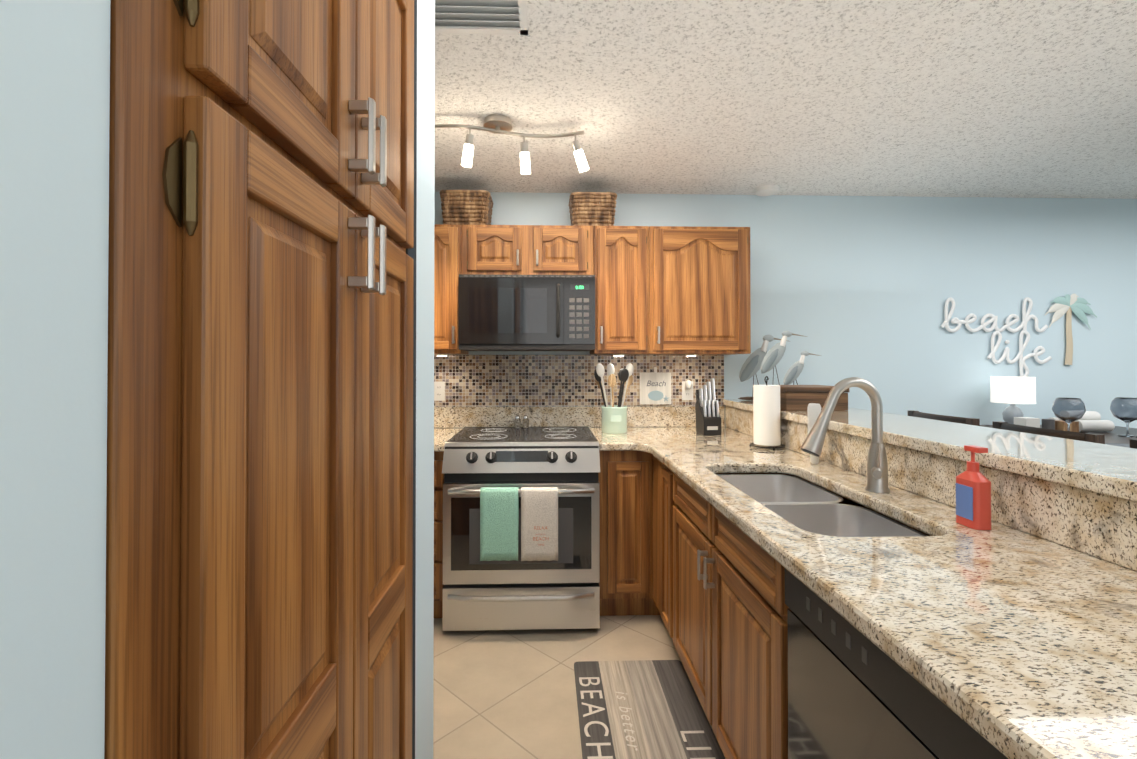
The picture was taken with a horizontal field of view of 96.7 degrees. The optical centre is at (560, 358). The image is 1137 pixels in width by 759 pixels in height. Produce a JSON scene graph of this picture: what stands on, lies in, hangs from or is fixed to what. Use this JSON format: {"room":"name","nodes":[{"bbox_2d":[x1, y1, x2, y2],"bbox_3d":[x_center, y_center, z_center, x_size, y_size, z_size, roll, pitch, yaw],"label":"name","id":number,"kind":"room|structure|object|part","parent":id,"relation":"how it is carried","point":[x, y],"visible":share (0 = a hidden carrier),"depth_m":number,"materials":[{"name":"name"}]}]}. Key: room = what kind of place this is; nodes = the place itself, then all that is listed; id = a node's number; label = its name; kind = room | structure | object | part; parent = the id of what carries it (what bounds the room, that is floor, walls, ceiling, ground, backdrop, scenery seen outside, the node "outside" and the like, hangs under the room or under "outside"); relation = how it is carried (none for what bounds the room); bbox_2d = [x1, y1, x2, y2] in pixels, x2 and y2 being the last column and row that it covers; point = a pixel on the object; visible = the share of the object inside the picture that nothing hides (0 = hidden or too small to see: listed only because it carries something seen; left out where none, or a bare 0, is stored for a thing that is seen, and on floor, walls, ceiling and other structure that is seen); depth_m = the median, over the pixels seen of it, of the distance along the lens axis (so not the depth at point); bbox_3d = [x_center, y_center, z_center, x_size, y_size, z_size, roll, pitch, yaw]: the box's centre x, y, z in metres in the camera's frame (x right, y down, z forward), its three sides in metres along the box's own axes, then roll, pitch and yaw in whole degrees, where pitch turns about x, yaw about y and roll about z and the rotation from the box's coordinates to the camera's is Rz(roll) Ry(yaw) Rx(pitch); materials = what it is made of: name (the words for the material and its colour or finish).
{"room":"kitchen","nodes":[
{"label":"kitchen","id":0,"kind":"room"},
{"bbox_2d":[0,0,434,758],"bbox_3d":[-0.321,0.115,-0.758,0.120,2.416,4.094,0,-1,-2],"label":"wall","id":1,"kind":"structure","parent":0,"point":[54,135],"depth_m":0.30,"materials":[{"name":"blue paint"}]},
{"bbox_2d":[433,615,725,758],"bbox_3d":[1.724,1.382,0.305,7.700,0.098,6.120,0,-1,-2],"label":"floor","id":2,"kind":"structure","parent":0,"point":[504,694],"depth_m":2.11,"materials":[{"name":"tile"}]},
{"bbox_2d":[104,0,416,758],"bbox_3d":[-0.574,0.225,0.692,0.652,2.222,0.745,0,-1,-2],"label":"pantry","id":3,"kind":"object","parent":2,"relation":"on","point":[261,505],"visible":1,"depth_m":0.47,"materials":[{"name":"brown wood"}]},
{"bbox_3d":[-0.265,-0.218,0.694,0.033,0.254,0.060,0,-1,-2],"label":"handle","id":4,"kind":"part","parent":3,"relation":"part of","materials":[{"name":"silver metal"}]},
{"bbox_3d":[-0.311,0.229,1.041,0.008,2.222,0.064,0,-1,-2],"label":"trim","id":5,"kind":"part","parent":3,"relation":"part of","materials":[{"name":"grey"}]},
{"bbox_2d":[434,451,443,617],"bbox_3d":[-0.850,0.914,2.858,0.518,0.884,0.627,0,-1,-2],"label":"base cabinet","id":6,"kind":"object","parent":2,"relation":"on","point":[438,456],"depth_m":2.55,"materials":[{"name":"brown wood"}]},
{"bbox_2d":[434,428,462,451],"bbox_3d":[-1.022,0.449,2.847,0.863,0.040,0.646,0,-1,-2],"label":"countertop","id":7,"kind":"structure","parent":6,"relation":"on","point":[441,435],"depth_m":2.81,"materials":[{"name":"stone"}]},
{"bbox_2d":[442,426,599,630],"bbox_3d":[-0.202,0.888,2.787,0.772,0.936,0.763,0,-1,-2],"label":"range","id":8,"kind":"object","parent":2,"relation":"on","point":[563,592],"visible":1,"depth_m":2.48,"materials":[{"name":"silver metal"}]},
{"bbox_2d":[480,487,518,560],"bbox_3d":[-0.292,0.785,2.416,0.180,0.341,0.050,0,-1,-2],"label":"towel","id":9,"kind":"object","parent":8,"relation":"hanging from","point":[499,518],"visible":1,"depth_m":2.40,"materials":[{"name":"green fabric"}]},
{"bbox_3d":[-0.191,0.896,2.443,0.715,0.548,0.075,0,-1,-2],"label":"handle","id":10,"kind":"part","parent":8,"relation":"part of","materials":[{"name":"silver metal"}]},
{"bbox_2d":[514,415,528,427],"bbox_3d":[-0.241,0.385,3.121,0.088,0.076,0.037,0,-1,-2],"label":"shakers","id":11,"kind":"object","parent":8,"relation":"on","point":[517,422],"visible":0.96,"depth_m":3.11,"materials":[{"name":"clear glass"}]},
{"bbox_2d":[521,487,557,560],"bbox_3d":[-0.100,0.786,2.422,0.177,0.344,0.051,0,-1,-2],"label":"towel","id":12,"kind":"object","parent":8,"relation":"hanging from","point":[539,523],"visible":1,"depth_m":2.40,"materials":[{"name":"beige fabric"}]},
{"bbox_2d":[599,450,637,615],"bbox_3d":[0.324,0.914,2.893,0.283,0.884,0.627,0,-1,-2],"label":"base cabinet","id":13,"kind":"object","parent":2,"relation":"on","point":[618,474],"depth_m":2.59,"materials":[{"name":"brown wood"}]},
{"bbox_2d":[589,427,1136,758],"bbox_3d":[0.682,0.433,1.112,0.893,0.040,4.218,0,-1,-2],"label":"countertop","id":14,"kind":"structure","parent":13,"relation":"on","point":[1008,642],"depth_m":0.87,"materials":[{"name":"stone"}]},
{"bbox_2d":[594,363,633,433],"bbox_3d":[0.312,0.227,2.962,0.232,0.404,0.170,0,-1,-2],"label":"utensil crock","id":15,"kind":"object","parent":14,"relation":"on","point":[614,419],"visible":1,"depth_m":2.91,"materials":[{"name":"green ceramic"}]},
{"bbox_2d":[695,378,720,434],"bbox_3d":[0.847,0.271,2.910,0.105,0.316,0.161,0,-1,-2],"label":"knife block","id":16,"kind":"object","parent":14,"relation":"on","point":[708,419],"visible":1,"depth_m":2.87,"materials":[{"name":"black wood"}]},
{"bbox_2d":[749,376,784,449],"bbox_3d":[0.986,0.253,2.419,0.155,0.343,0.157,0,-1,-2],"label":"paper towel holder","id":17,"kind":"object","parent":14,"relation":"on","point":[766,414],"visible":1,"depth_m":2.37,"materials":[{"name":"white paper"}]},
{"bbox_2d":[808,403,820,463],"bbox_3d":[1.022,0.301,2.035,0.050,0.240,0.050,0,-1,-2],"label":"dispenser","id":18,"kind":"object","parent":14,"relation":"on","point":[814,410],"visible":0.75,"depth_m":2.02,"materials":[{"name":"grey plastic"}]},
{"bbox_2d":[717,474,927,536],"bbox_3d":[0.757,0.557,1.609,0.368,0.196,0.850,0,-1,-2],"label":"sink","id":19,"kind":"object","parent":14,"relation":"in","point":[800,503],"visible":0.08,"depth_m":1.59,"materials":[{"name":"silver metal"}]},
{"bbox_2d":[800,377,889,492],"bbox_3d":[0.891,0.237,1.585,0.292,0.359,0.095,0,-1,-2],"label":"faucet","id":20,"kind":"object","parent":14,"relation":"on","point":[877,468],"visible":0.98,"depth_m":1.57,"materials":[{"name":"silver metal"}]},
{"bbox_2d":[956,445,990,529],"bbox_3d":[1.023,0.315,1.254,0.046,0.197,0.068,0,-1,-2],"label":"soap bottle","id":21,"kind":"object","parent":14,"relation":"on","point":[973,497],"visible":1,"depth_m":1.23,"materials":[{"name":"red plastic"}]},
{"bbox_2d":[574,660,724,758],"bbox_3d":[0.306,1.341,1.864,0.476,0.010,0.760,0,-1,-2],"label":"rug","id":22,"kind":"object","parent":2,"relation":"on","point":[645,709],"visible":1,"depth_m":1.91,"materials":[{"name":"grey fabric"}]},
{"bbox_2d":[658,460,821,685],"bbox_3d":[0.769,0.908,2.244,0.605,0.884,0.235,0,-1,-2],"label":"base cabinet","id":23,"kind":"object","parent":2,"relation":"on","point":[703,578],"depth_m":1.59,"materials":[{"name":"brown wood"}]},
{"bbox_2d":[785,568,1007,758],"bbox_3d":[0.806,0.896,0.826,0.604,0.883,0.612,0,-1,-2],"label":"dishwasher","id":24,"kind":"object","parent":2,"relation":"on","point":[854,692],"visible":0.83,"depth_m":0.88,"materials":[{"name":"black metal"}]},
{"bbox_2d":[908,410,979,425],"bbox_3d":[2.333,0.835,2.870,0.439,1.042,0.480,0,-1,-2],"label":"chair","id":25,"kind":"object","parent":2,"relation":"on","point":[968,421],"visible":0.19,"depth_m":2.79,"materials":[{"name":"brown wood"}]},
{"bbox_2d":[992,421,1104,443],"bbox_3d":[2.350,0.830,2.280,0.439,1.042,0.480,0,-1,-2],"label":"chair","id":26,"kind":"object","parent":2,"relation":"on","point":[1093,437],"visible":0.1,"depth_m":2.20,"materials":[{"name":"brown wood"}]},
{"bbox_2d":[980,425,1136,442],"bbox_3d":[3.089,0.885,2.315,0.950,0.932,1.946,0,-1,-2],"label":"dining table","id":27,"kind":"object","parent":2,"relation":"on","point":[1111,437],"depth_m":2.88,"materials":[{"name":"brown wood"}]},
{"bbox_2d":[990,376,1035,423],"bbox_3d":[2.790,0.268,3.119,0.210,0.315,0.210,0,-1,-2],"label":"table lamp","id":28,"kind":"object","parent":27,"relation":"on","point":[1011,391],"visible":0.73,"depth_m":3.06,"materials":[{"name":"white fabric"}]},
{"bbox_2d":[1014,411,1114,431],"bbox_3d":[2.938,0.368,3.002,0.490,0.113,0.218,0,-1,-2],"label":"decor","id":29,"kind":"object","parent":27,"relation":"on","point":[1090,421],"visible":0.69,"depth_m":2.92,"materials":[{"name":"white fabric"}]},
{"bbox_2d":[1052,398,1085,430],"bbox_3d":[2.752,0.317,2.737,0.132,0.210,0.132,0,-1,-2],"label":"wine glass","id":30,"kind":"object","parent":27,"relation":"on","point":[1068,411],"visible":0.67,"depth_m":2.70,"materials":[{"name":"grey"}]},
{"bbox_2d":[1105,443,1129,447],"bbox_3d":[2.815,0.401,2.298,0.300,0.033,0.400,0,-1,-2],"label":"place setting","id":31,"kind":"object","parent":27,"relation":"on","point":[1122,444],"visible":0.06,"depth_m":2.39,"materials":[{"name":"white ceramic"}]},
{"bbox_2d":[1110,397,1136,437],"bbox_3d":[3.081,0.317,2.747,0.132,0.210,0.132,0,-1,-2],"label":"wine glass","id":32,"kind":"object","parent":27,"relation":"on","point":[1123,409],"visible":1,"depth_m":2.72,"materials":[{"name":"grey"}]},
{"bbox_2d":[1129,439,1136,448],"bbox_3d":[2.368,0.825,1.691,0.439,1.042,0.480,0,-1,-2],"label":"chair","id":33,"kind":"object","parent":2,"relation":"on","point":[1133,443],"visible":0.17,"depth_m":1.91,"materials":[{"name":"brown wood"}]},
{"bbox_2d":[434,192,1136,427],"bbox_3d":[1.633,0.152,3.315,7.700,2.416,0.120,0,-1,-2],"label":"wall","id":34,"kind":"structure","parent":0,"point":[865,287],"depth_m":3.28,"materials":[{"name":"blue paint"}]},
{"bbox_2d":[434,224,468,355],"bbox_3d":[-0.750,-0.399,3.025,0.348,0.740,0.323,0,-1,-2],"label":"upper cabinet","id":35,"kind":"object","parent":34,"relation":"attached to","point":[447,238],"depth_m":2.87,"materials":[{"name":"brown wood"}]},
{"bbox_2d":[462,225,529,274],"bbox_3d":[-0.384,-0.623,3.038,0.380,0.292,0.323,0,-1,-2],"label":"upper cabinet","id":36,"kind":"object","parent":34,"relation":"attached to","point":[486,249],"depth_m":2.88,"materials":[{"name":"brown wood"}]},
{"bbox_2d":[440,190,492,224],"bbox_3d":[-0.561,-0.871,3.038,0.295,0.206,0.270,0,-1,-2],"label":"basket","id":37,"kind":"object","parent":36,"relation":"on","point":[466,207],"visible":0.83,"depth_m":2.92,"materials":[{"name":"wicker"}]},
{"bbox_2d":[458,274,594,350],"bbox_3d":[-0.192,-0.259,2.982,0.758,0.417,0.439,0,-1,-2],"label":"microwave","id":38,"kind":"object","parent":36,"relation":"attached to","point":[526,312],"visible":1,"depth_m":2.81,"materials":[{"name":"black metal"}]},
{"bbox_2d":[530,225,597,275],"bbox_3d":[-0.004,-0.623,3.050,0.380,0.292,0.323,0,-1,-2],"label":"upper cabinet","id":39,"kind":"object","parent":34,"relation":"attached to","point":[554,249],"depth_m":2.89,"materials":[{"name":"brown wood"}]},
{"bbox_2d":[434,406,721,427],"bbox_3d":[-0.218,0.364,3.183,2.490,0.135,0.025,0,-1,-2],"label":"backsplash","id":40,"kind":"structure","parent":34,"relation":"attached to","point":[590,416],"depth_m":3.18,"materials":[{"name":"stone"}]},
{"bbox_2d":[434,355,723,406],"bbox_3d":[-0.210,0.137,3.194,2.507,0.326,0.008,0,-1,-2],"label":"backsplash","id":41,"kind":"structure","parent":34,"relation":"attached to","point":[511,380],"depth_m":3.19,"materials":[{"name":"tile"}]},
{"bbox_2d":[434,382,444,400],"bbox_3d":[-0.763,0.202,3.169,0.072,0.120,0.005,0,-1,-2],"label":"electrical outlet","id":42,"kind":"object","parent":41,"relation":"attached to","point":[439,391],"visible":0.96,"depth_m":3.17,"materials":[{"name":"white plastic"}]},
{"bbox_2d":[640,367,670,403],"bbox_3d":[0.601,0.170,3.203,0.200,0.235,0.020,0,-1,-2],"label":"sign","id":43,"kind":"object","parent":41,"relation":"attached to","point":[655,387],"visible":1,"depth_m":3.20,"materials":[{"name":"paint"}]},
{"bbox_2d":[648,391,667,400],"bbox_3d":[0.620,0.235,3.199,0.136,0.070,0.012,0,-1,-2],"label":"art","id":44,"kind":"object","parent":43,"relation":"attached to","point":[652,395],"depth_m":3.20,"materials":[{"name":"blue"}]},
{"bbox_2d":[682,380,692,399],"bbox_3d":[0.809,0.197,3.199,0.072,0.130,0.040,0,-1,-2],"label":"electrical outlet","id":45,"kind":"object","parent":41,"relation":"attached to","point":[687,389],"visible":1,"depth_m":3.21,"materials":[{"name":"white plastic"}]},
{"bbox_2d":[590,226,653,355],"bbox_3d":[0.348,-0.399,3.058,0.321,0.740,0.323,0,-1,-2],"label":"upper cabinet","id":46,"kind":"object","parent":34,"relation":"attached to","point":[624,282],"depth_m":2.90,"materials":[{"name":"brown wood"}]},
{"bbox_2d":[568,192,616,225],"bbox_3d":[0.191,-0.869,3.061,0.280,0.201,0.270,0,-1,-2],"label":"basket","id":47,"kind":"object","parent":46,"relation":"on","point":[592,208],"visible":0.79,"depth_m":2.94,"materials":[{"name":"wicker"}]},
{"bbox_2d":[654,226,750,355],"bbox_3d":[0.805,-0.399,3.072,0.592,0.740,0.323,0,-1,-2],"label":"upper cabinet","id":48,"kind":"object","parent":34,"relation":"attached to","point":[672,290],"depth_m":2.92,"materials":[{"name":"brown wood"}]},
{"bbox_2d":[722,406,1136,570],"bbox_3d":[1.115,0.345,1.136,0.024,0.135,4.198,0,-1,-2],"label":"backsplash","id":49,"kind":"structure","parent":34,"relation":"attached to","point":[1100,525],"depth_m":1.23,"materials":[{"name":"stone"}]},
{"bbox_2d":[941,297,1051,376],"bbox_3d":[2.825,-0.136,3.278,0.738,0.531,0.013,0,-1,-2],"label":"sign","id":50,"kind":"object","parent":34,"relation":"attached to","point":[1026,317],"visible":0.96,"depth_m":3.28,"materials":[{"name":"white paint"}]},
{"bbox_2d":[1045,294,1096,364],"bbox_3d":[3.326,-0.193,3.296,0.352,0.466,0.023,0,-1,-2],"label":"tree decoration","id":51,"kind":"object","parent":34,"relation":"attached to","point":[1067,304],"visible":0.94,"depth_m":3.29,"materials":[{"name":"wood"}]},
{"bbox_2d":[435,0,1136,198],"bbox_3d":[1.724,-1.133,0.328,7.700,0.100,6.120,0,-1,-2],"label":"ceiling","id":52,"kind":"structure","parent":0,"point":[983,98],"depth_m":2.07,"materials":[{"name":"white paint"}]},
{"bbox_2d":[435,0,527,34],"bbox_3d":[-0.282,-1.063,1.492,0.360,0.017,0.310,0,-1,-2],"label":"ceiling vent","id":53,"kind":"object","parent":52,"relation":"in","point":[501,17],"visible":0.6,"depth_m":1.58,"materials":[{"name":"white plastic"}]},
{"bbox_2d":[435,114,588,173],"bbox_3d":[-0.275,-0.956,2.267,0.813,0.217,0.151,0,-1,-2],"label":"spotlight","id":54,"kind":"object","parent":52,"relation":"attached to","point":[497,123],"visible":0.83,"depth_m":2.26,"materials":[{"name":"silver metal"}]},
{"bbox_2d":[755,184,778,195],"bbox_3d":[1.277,-1.039,3.130,0.140,0.035,0.140,0,-1,-2],"label":"smoke detector","id":55,"kind":"object","parent":52,"relation":"attached to","point":[768,190],"visible":1,"depth_m":3.09,"materials":[{"name":"white plastic"}]},
{"bbox_3d":[1.189,0.808,1.134,0.120,1.064,4.198,0,-1,-2],"label":"wall","id":56,"kind":"structure","parent":0,"visible":0},
{"bbox_2d":[723,399,1136,501],"bbox_3d":[1.315,0.255,1.104,0.450,0.038,4.220,0,-1,-2],"label":"bar","id":57,"kind":"object","parent":56,"relation":"on","point":[1110,470],"visible":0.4,"depth_m":1.38,"materials":[{"name":"stone"}]},
{"bbox_2d":[738,335,780,399],"bbox_3d":[1.250,0.052,3.104,0.330,0.402,0.100,0,-1,-2],"label":"heron","id":58,"kind":"object","parent":57,"relation":"on","point":[751,366],"visible":0.81,"depth_m":3.09,"materials":[{"name":"grey"}]},
{"bbox_2d":[760,331,806,384],"bbox_3d":[1.297,0.043,2.946,0.286,0.418,0.087,0,-1,-2],"label":"heron","id":59,"kind":"object","parent":57,"relation":"on","point":[773,357],"visible":0.73,"depth_m":2.94,"materials":[{"name":"grey"}]},
{"bbox_2d":[783,351,820,384],"bbox_3d":[1.329,0.103,2.786,0.220,0.295,0.067,0,-1,-2],"label":"heron","id":60,"kind":"object","parent":57,"relation":"on","point":[794,371],"visible":0.75,"depth_m":2.78,"materials":[{"name":"grey"}]},
{"bbox_2d":[780,385,848,410],"bbox_3d":[1.222,0.192,2.547,0.308,0.112,0.278,0,-1,-2],"label":"box","id":61,"kind":"object","parent":57,"relation":"on","point":[797,397],"visible":0.56,"depth_m":2.41,"materials":[{"name":"brown wood"}]}
]}

